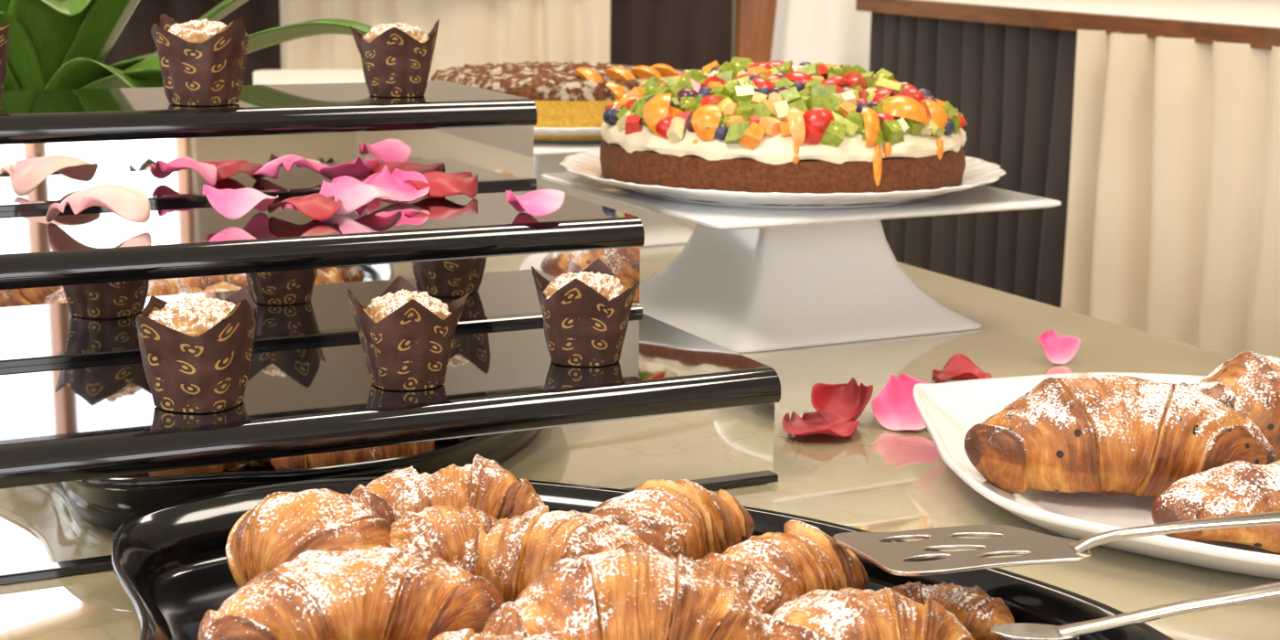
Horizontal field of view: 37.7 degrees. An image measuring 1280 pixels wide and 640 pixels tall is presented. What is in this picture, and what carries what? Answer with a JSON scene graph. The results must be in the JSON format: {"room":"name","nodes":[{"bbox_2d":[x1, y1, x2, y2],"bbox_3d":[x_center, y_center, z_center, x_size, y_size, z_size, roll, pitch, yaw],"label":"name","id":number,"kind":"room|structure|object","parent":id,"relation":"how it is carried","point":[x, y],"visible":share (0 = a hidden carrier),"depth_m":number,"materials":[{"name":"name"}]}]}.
{"room":"buffet dining room","nodes":[
{"label":"buffet dining room","id":0,"kind":"room"},
{"bbox_2d":[731,7,733,58],"bbox_3d":[0.018,-1.589,5.850,8.000,2.900,0.100,1,12,0],"label":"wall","id":1,"kind":"structure","parent":0,"point":[732,7],"depth_m":5.93,"materials":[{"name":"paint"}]},
{"bbox_3d":[-0.009,0.791,1.592,8.000,0.050,9.200,1,12,0],"label":"floor","id":2,"kind":"structure","parent":0,"visible":0},
{"bbox_2d":[253,69,365,85],"bbox_3d":[-0.560,-0.019,3.315,0.237,0.820,0.345,-2,12,-11],"label":"side table","id":3,"kind":"object","parent":2,"relation":"on","point":[266,77],"visible":0.06,"depth_m":3.22,"materials":[{"name":"white fabric"}]},
{"bbox_2d":[103,0,733,85],"bbox_3d":[-0.911,-0.357,4.431,2.270,1.025,0.780,1,12,0],"label":"wall","id":4,"kind":"structure","parent":2,"relation":"on","point":[685,35],"depth_m":4.04,"materials":[{"name":"beige paint"}]},
{"bbox_2d":[0,217,1279,639],"bbox_3d":[-0.504,0.492,1.030,2.205,0.750,3.200,-5,13,-25],"label":"buffet table","id":5,"kind":"object","parent":2,"relation":"on","point":[875,478],"visible":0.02,"depth_m":1.13,"materials":[{"name":"beige stone"}]},
{"bbox_2d":[0,0,372,91],"bbox_3d":[-0.492,-0.221,1.754,0.551,0.354,0.326,1,12,0],"label":"potted orchid","id":6,"kind":"object","parent":5,"relation":"on","point":[54,44],"visible":0.28,"depth_m":1.67,"materials":[{"name":"green plant"}]},
{"bbox_2d":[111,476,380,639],"bbox_3d":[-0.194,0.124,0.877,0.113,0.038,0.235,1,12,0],"label":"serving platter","id":7,"kind":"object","parent":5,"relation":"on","point":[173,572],"depth_m":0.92,"materials":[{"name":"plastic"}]},
{"bbox_2d":[225,488,391,588],"bbox_3d":[-0.151,0.107,0.881,0.106,0.055,0.067,11,16,42],"label":"croissant","id":8,"kind":"object","parent":7,"relation":"on","point":[282,526],"visible":0.54,"depth_m":0.87,"materials":[{"name":"brown food"}]},
{"bbox_2d":[197,544,504,639],"bbox_3d":[-0.122,0.123,0.798,0.130,0.050,0.077,-2,12,-14],"label":"croissant","id":9,"kind":"object","parent":7,"relation":"on","point":[380,592],"visible":0.88,"depth_m":0.77,"materials":[{"name":"brown food"}]},
{"bbox_2d":[0,80,780,584],"bbox_3d":[-0.559,-0.008,1.106,1.150,0.197,0.575,-5,13,-25],"label":"display stand","id":10,"kind":"object","parent":5,"relation":"on","point":[86,448],"visible":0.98,"depth_m":1.12,"materials":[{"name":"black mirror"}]},
{"bbox_2d":[0,22,10,103],"bbox_3d":[-0.474,-0.183,1.317,0.063,0.061,0.064,-7,14,-34],"label":"muffin","id":11,"kind":"object","parent":10,"relation":"on","point":[5,34],"visible":1,"depth_m":1.31,"materials":[{"name":"brown paper"}]},
{"bbox_2d":[45,183,150,223],"bbox_3d":[-0.348,-0.074,1.204,0.062,0.026,0.062,-7,14,-31],"label":"rose petal","id":12,"kind":"object","parent":10,"relation":"on","point":[133,205],"visible":1,"depth_m":1.19,"materials":[{"name":"plant"}]},
{"bbox_2d":[135,285,256,413],"bbox_3d":[-0.238,0.015,1.009,0.063,0.061,0.062,-2,12,-11],"label":"muffin","id":13,"kind":"object","parent":10,"relation":"on","point":[196,352],"visible":1,"depth_m":0.99,"materials":[{"name":"brown paper"}]},
{"bbox_2d":[150,13,248,106],"bbox_3d":[-0.314,-0.187,1.342,0.067,0.063,0.065,0,12,-6],"label":"muffin","id":14,"kind":"object","parent":10,"relation":"on","point":[202,62],"visible":1,"depth_m":1.32,"materials":[{"name":"brown paper"}]},
{"bbox_2d":[202,184,277,219],"bbox_3d":[-0.263,-0.079,1.242,0.048,0.021,0.048,-7,14,-34],"label":"rose petal","id":15,"kind":"object","parent":10,"relation":"on","point":[232,204],"visible":0.99,"depth_m":1.23,"materials":[{"name":"pink plant"}]},
{"bbox_2d":[267,192,341,220],"bbox_3d":[-0.223,-0.076,1.244,0.049,0.015,0.050,-1,12,-9],"label":"rose petal","id":16,"kind":"object","parent":10,"relation":"on","point":[317,207],"visible":1,"depth_m":1.23,"materials":[{"name":"red plant"}]},
{"bbox_2d":[319,175,401,214],"bbox_3d":[-0.192,-0.086,1.283,0.058,0.020,0.058,-1,12,-7],"label":"rose petal","id":17,"kind":"object","parent":10,"relation":"on","point":[354,194],"visible":0.91,"depth_m":1.27,"materials":[{"name":"pink plant"}]},
{"bbox_2d":[349,19,439,96],"bbox_3d":[-0.186,-0.201,1.430,0.059,0.057,0.060,10,15,38],"label":"muffin","id":18,"kind":"object","parent":10,"relation":"on","point":[397,58],"visible":1,"depth_m":1.41,"materials":[{"name":"brown paper"}]},
{"bbox_2d":[362,165,428,202],"bbox_3d":[-0.172,-0.095,1.322,0.043,0.023,0.042,5,12,20],"label":"rose petal","id":19,"kind":"object","parent":10,"relation":"on","point":[405,191],"visible":0.83,"depth_m":1.33,"materials":[{"name":"pink plant"}]},
{"bbox_2d":[346,276,468,390],"bbox_3d":[-0.132,0.008,1.061,0.058,0.055,0.056,8,14,32],"label":"muffin","id":20,"kind":"object","parent":10,"relation":"on","point":[406,334],"visible":1,"depth_m":1.04,"materials":[{"name":"brown paper"}]},
{"bbox_2d":[403,170,478,198],"bbox_3d":[-0.146,-0.098,1.353,0.056,0.016,0.056,2,12,7],"label":"rose petal","id":21,"kind":"object","parent":10,"relation":"on","point":[440,184],"visible":0.95,"depth_m":1.34,"materials":[{"name":"red plant"}]},
{"bbox_2d":[505,189,565,216],"bbox_3d":[-0.070,-0.079,1.255,0.039,0.020,0.058,-2,12,-13],"label":"rose petal","id":22,"kind":"object","parent":10,"relation":"on","point":[540,202],"visible":1,"depth_m":1.24,"materials":[{"name":"pink plant"}]},
{"bbox_2d":[531,258,637,366],"bbox_3d":[-0.033,-0.004,1.125,0.057,0.056,0.057,-6,14,-31],"label":"muffin","id":23,"kind":"object","parent":10,"relation":"on","point":[585,314],"visible":1,"depth_m":1.11,"materials":[{"name":"brown paper"}]},
{"bbox_2d":[528,480,631,512],"bbox_3d":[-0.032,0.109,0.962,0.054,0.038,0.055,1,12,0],"label":"serving platter","id":24,"kind":"object","parent":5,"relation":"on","point":[562,496],"depth_m":0.99,"materials":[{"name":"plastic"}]},
{"bbox_2d":[385,504,509,563],"bbox_3d":[-0.093,0.110,0.890,0.087,0.047,0.059,-6,13,-28],"label":"croissant","id":25,"kind":"object","parent":24,"relation":"on","point":[441,531],"visible":0.25,"depth_m":0.87,"materials":[{"name":"brown food"}]},
{"bbox_2d":[351,454,544,524],"bbox_3d":[-0.098,0.096,0.952,0.107,0.053,0.072,0,12,-6],"label":"croissant","id":26,"kind":"object","parent":24,"relation":"on","point":[483,485],"visible":0.36,"depth_m":0.94,"materials":[{"name":"brown food"}]},
{"bbox_2d":[432,628,557,639],"bbox_3d":[-0.053,0.143,0.744,0.114,0.041,0.070,3,12,11],"label":"croissant","id":27,"kind":"object","parent":24,"relation":"on","point":[468,634],"visible":1,"depth_m":0.75,"materials":[{"name":"brown food"}]},
{"bbox_2d":[449,505,665,602],"bbox_3d":[-0.032,0.114,0.863,0.124,0.051,0.070,6,13,25],"label":"croissant","id":28,"kind":"object","parent":24,"relation":"on","point":[517,550],"visible":0.3,"depth_m":0.85,"materials":[{"name":"brown food"}]},
{"bbox_2d":[481,547,772,639],"bbox_3d":[-0.005,0.123,0.784,0.123,0.055,0.073,0,12,-6],"label":"croissant","id":29,"kind":"object","parent":24,"relation":"on","point":[613,594],"visible":0.99,"depth_m":0.76,"materials":[{"name":"brown food"}]},
{"bbox_2d":[587,479,754,560],"bbox_3d":[0.007,0.104,0.912,0.072,0.053,0.111,10,15,38],"label":"croissant","id":30,"kind":"object","parent":24,"relation":"on","point":[683,517],"visible":0.5,"depth_m":0.89,"materials":[{"name":"brown food"}]},
{"bbox_2d":[533,141,693,246],"bbox_3d":[-0.083,-0.150,2.042,0.328,0.110,0.328,-5,13,-27],"label":"cake stand","id":31,"kind":"object","parent":5,"relation":"on","point":[659,229],"visible":0.12,"depth_m":1.98,"materials":[{"name":"white ceramic"}]},
{"bbox_2d":[533,127,601,142],"bbox_3d":[-0.083,-0.215,2.029,0.333,0.020,0.333,1,12,0],"label":"cake plate","id":32,"kind":"object","parent":31,"relation":"on","point":[539,131],"visible":0.16,"depth_m":1.88,"materials":[{"name":"white ceramic"}]},
{"bbox_2d":[430,61,683,140],"bbox_3d":[-0.079,-0.244,2.022,0.292,0.072,0.287,1,12,0],"label":"cake","id":33,"kind":"object","parent":32,"relation":"on","point":[570,94],"visible":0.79,"depth_m":1.90,"materials":[{"name":"brown food"}]},
{"bbox_2d":[541,171,1061,352],"bbox_3d":[0.128,-0.060,1.613,0.328,0.110,0.328,-5,13,-27],"label":"cake stand","id":34,"kind":"object","parent":5,"relation":"on","point":[745,280],"visible":0.8,"depth_m":1.54,"materials":[{"name":"white ceramic"}]},
{"bbox_2d":[559,149,1006,209],"bbox_3d":[0.119,-0.123,1.593,0.375,0.020,0.375,1,12,0],"label":"cake plate","id":35,"kind":"object","parent":34,"relation":"on","point":[977,172],"visible":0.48,"depth_m":1.46,"materials":[{"name":"white ceramic"}]},
{"bbox_2d":[599,56,966,206],"bbox_3d":[0.120,-0.168,1.583,0.320,0.104,0.320,1,12,0],"label":"cake","id":36,"kind":"object","parent":35,"relation":"on","point":[741,124],"visible":1,"depth_m":1.47,"materials":[{"name":"multicoloured food"}]},
{"bbox_2d":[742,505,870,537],"bbox_3d":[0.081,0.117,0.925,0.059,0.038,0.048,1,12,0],"label":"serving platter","id":37,"kind":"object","parent":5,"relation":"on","point":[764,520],"depth_m":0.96,"materials":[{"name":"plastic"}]},
{"bbox_2d":[689,556,800,615],"bbox_3d":[0.036,0.127,0.842,0.081,0.037,0.055,3,12,11],"label":"croissant","id":38,"kind":"object","parent":37,"relation":"on","point":[768,602],"visible":0.2,"depth_m":0.83,"materials":[{"name":"brown food"}]},
{"bbox_2d":[702,519,868,595],"bbox_3d":[0.063,0.119,0.863,0.093,0.045,0.060,-8,15,-37],"label":"croissant","id":39,"kind":"object","parent":37,"relation":"on","point":[804,555],"visible":0.51,"depth_m":0.85,"materials":[{"name":"brown food"}]},
{"bbox_2d":[782,409,860,437],"bbox_3d":[0.118,0.070,1.227,0.050,0.011,0.050,3,12,10],"label":"rose petal","id":40,"kind":"object","parent":5,"relation":"on","point":[809,423],"visible":1,"depth_m":1.24,"materials":[{"name":"red plant"}]},
{"bbox_2d":[810,377,873,421],"bbox_3d":[0.135,0.056,1.255,0.039,0.028,0.039,-1,12,-9],"label":"rose petal","id":41,"kind":"object","parent":5,"relation":"on","point":[848,400],"visible":0.98,"depth_m":1.27,"materials":[{"name":"red plant"}]},
{"bbox_2d":[871,372,930,430],"bbox_3d":[0.179,0.055,1.250,0.043,0.033,0.034,8,14,31],"label":"rose petal","id":42,"kind":"object","parent":5,"relation":"on","point":[894,408],"visible":0.77,"depth_m":1.26,"materials":[{"name":"pink plant"}]},
{"bbox_2d":[931,353,991,383],"bbox_3d":[0.237,0.039,1.370,0.048,0.017,0.046,-10,16,-43],"label":"rose petal","id":43,"kind":"object","parent":5,"relation":"on","point":[959,367],"visible":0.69,"depth_m":1.38,"materials":[{"name":"red plant"}]},
{"bbox_2d":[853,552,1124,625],"bbox_3d":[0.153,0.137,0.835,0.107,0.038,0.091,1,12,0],"label":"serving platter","id":44,"kind":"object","parent":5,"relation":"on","point":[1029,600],"depth_m":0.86,"materials":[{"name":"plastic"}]},
{"bbox_2d":[764,586,973,639],"bbox_3d":[0.093,0.134,0.794,0.102,0.044,0.069,-3,12,-17],"label":"croissant","id":45,"kind":"object","parent":44,"relation":"on","point":[845,613],"visible":0.97,"depth_m":0.78,"materials":[{"name":"brown food"}]},
{"bbox_2d":[878,581,1014,639],"bbox_3d":[0.135,0.132,0.844,0.063,0.028,0.050,0,12,-5],"label":"croissant","id":46,"kind":"object","parent":44,"relation":"on","point":[975,609],"visible":0.44,"depth_m":0.83,"materials":[{"name":"brown food"}]},
{"bbox_2d":[832,511,1279,575],"bbox_3d":[0.239,0.094,0.857,0.296,0.019,0.059,-1,12,-9],"label":"spatula","id":47,"kind":"object","parent":44,"relation":"on","point":[1035,548],"visible":1,"depth_m":0.84,"materials":[{"name":"silver metal"}]},
{"bbox_2d":[989,581,1279,639],"bbox_3d":[0.268,0.118,0.805,0.241,0.026,0.020,-1,12,-8],"label":"serving tongs","id":48,"kind":"object","parent":44,"relation":"on","point":[1017,631],"visible":1,"depth_m":0.79,"materials":[{"name":"silver metal"}]},
{"bbox_2d":[1036,329,1080,363],"bbox_3d":[0.321,0.020,1.450,0.034,0.023,0.026,-2,12,-11],"label":"rose petal","id":49,"kind":"object","parent":5,"relation":"on","point":[1058,349],"visible":1,"depth_m":1.45,"materials":[{"name":"pink plant"}]},
{"bbox_2d":[912,372,1279,579],"bbox_3d":[0.387,0.088,1.089,0.426,0.036,0.403,1,12,0],"label":"dish","id":50,"kind":"object","parent":5,"relation":"on","point":[947,410],"visible":0.41,"depth_m":1.06,"materials":[{"name":"white ceramic"}]},
{"bbox_2d":[964,373,1277,496],"bbox_3d":[0.273,0.065,1.072,0.176,0.068,0.099,2,12,7],"label":"croissant","id":51,"kind":"object","parent":50,"relation":"on","point":[1107,434],"visible":0.83,"depth_m":1.04,"materials":[{"name":"brown food"}]},
{"bbox_2d":[1151,460,1279,553],"bbox_3d":[0.346,0.093,0.995,0.166,0.046,0.080,-2,12,-12],"label":"croissant","id":52,"kind":"object","parent":50,"relation":"on","point":[1236,487],"visible":0.77,"depth_m":0.97,"materials":[{"name":"brown food"}]},
{"bbox_2d":[1187,351,1279,460],"bbox_3d":[0.395,0.052,1.150,0.166,0.064,0.094,-2,12,-14],"label":"croissant","id":53,"kind":"object","parent":50,"relation":"on","point":[1248,383],"visible":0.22,"depth_m":1.12,"materials":[{"name":"brown food"}]},
{"bbox_2d":[732,0,777,63],"bbox_3d":[0.259,-0.793,4.099,0.100,2.050,0.150,1,12,0],"label":"column","id":54,"kind":"structure","parent":2,"relation":"on","point":[753,20],"depth_m":4.06,"materials":[{"name":"orange wood"}]},
{"bbox_2d":[770,0,871,72],"bbox_3d":[0.443,-0.267,3.983,0.517,1.050,0.512,1,12,0],"label":"curtain","id":55,"kind":"object","parent":2,"relation":"on","point":[812,31],"visible":0.06,"depth_m":3.77,"materials":[{"name":"white fabric"}]},
{"bbox_2d":[855,0,1279,358],"bbox_3d":[1.276,0.022,2.877,1.221,0.958,2.123,-3,12,-19],"label":"curtain","id":56,"kind":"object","parent":2,"relation":"on","point":[1154,125],"depth_m":2.73,"materials":[{"name":"grey fabric"}]},
{"bbox_2d":[855,0,1279,49],"bbox_3d":[1.302,-0.432,2.778,1.186,0.029,2.100,-3,12,-19],"label":"countertop","id":57,"kind":"structure","parent":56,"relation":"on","point":[1256,23],"depth_m":2.91,"materials":[{"name":"brown wood"}]}
]}

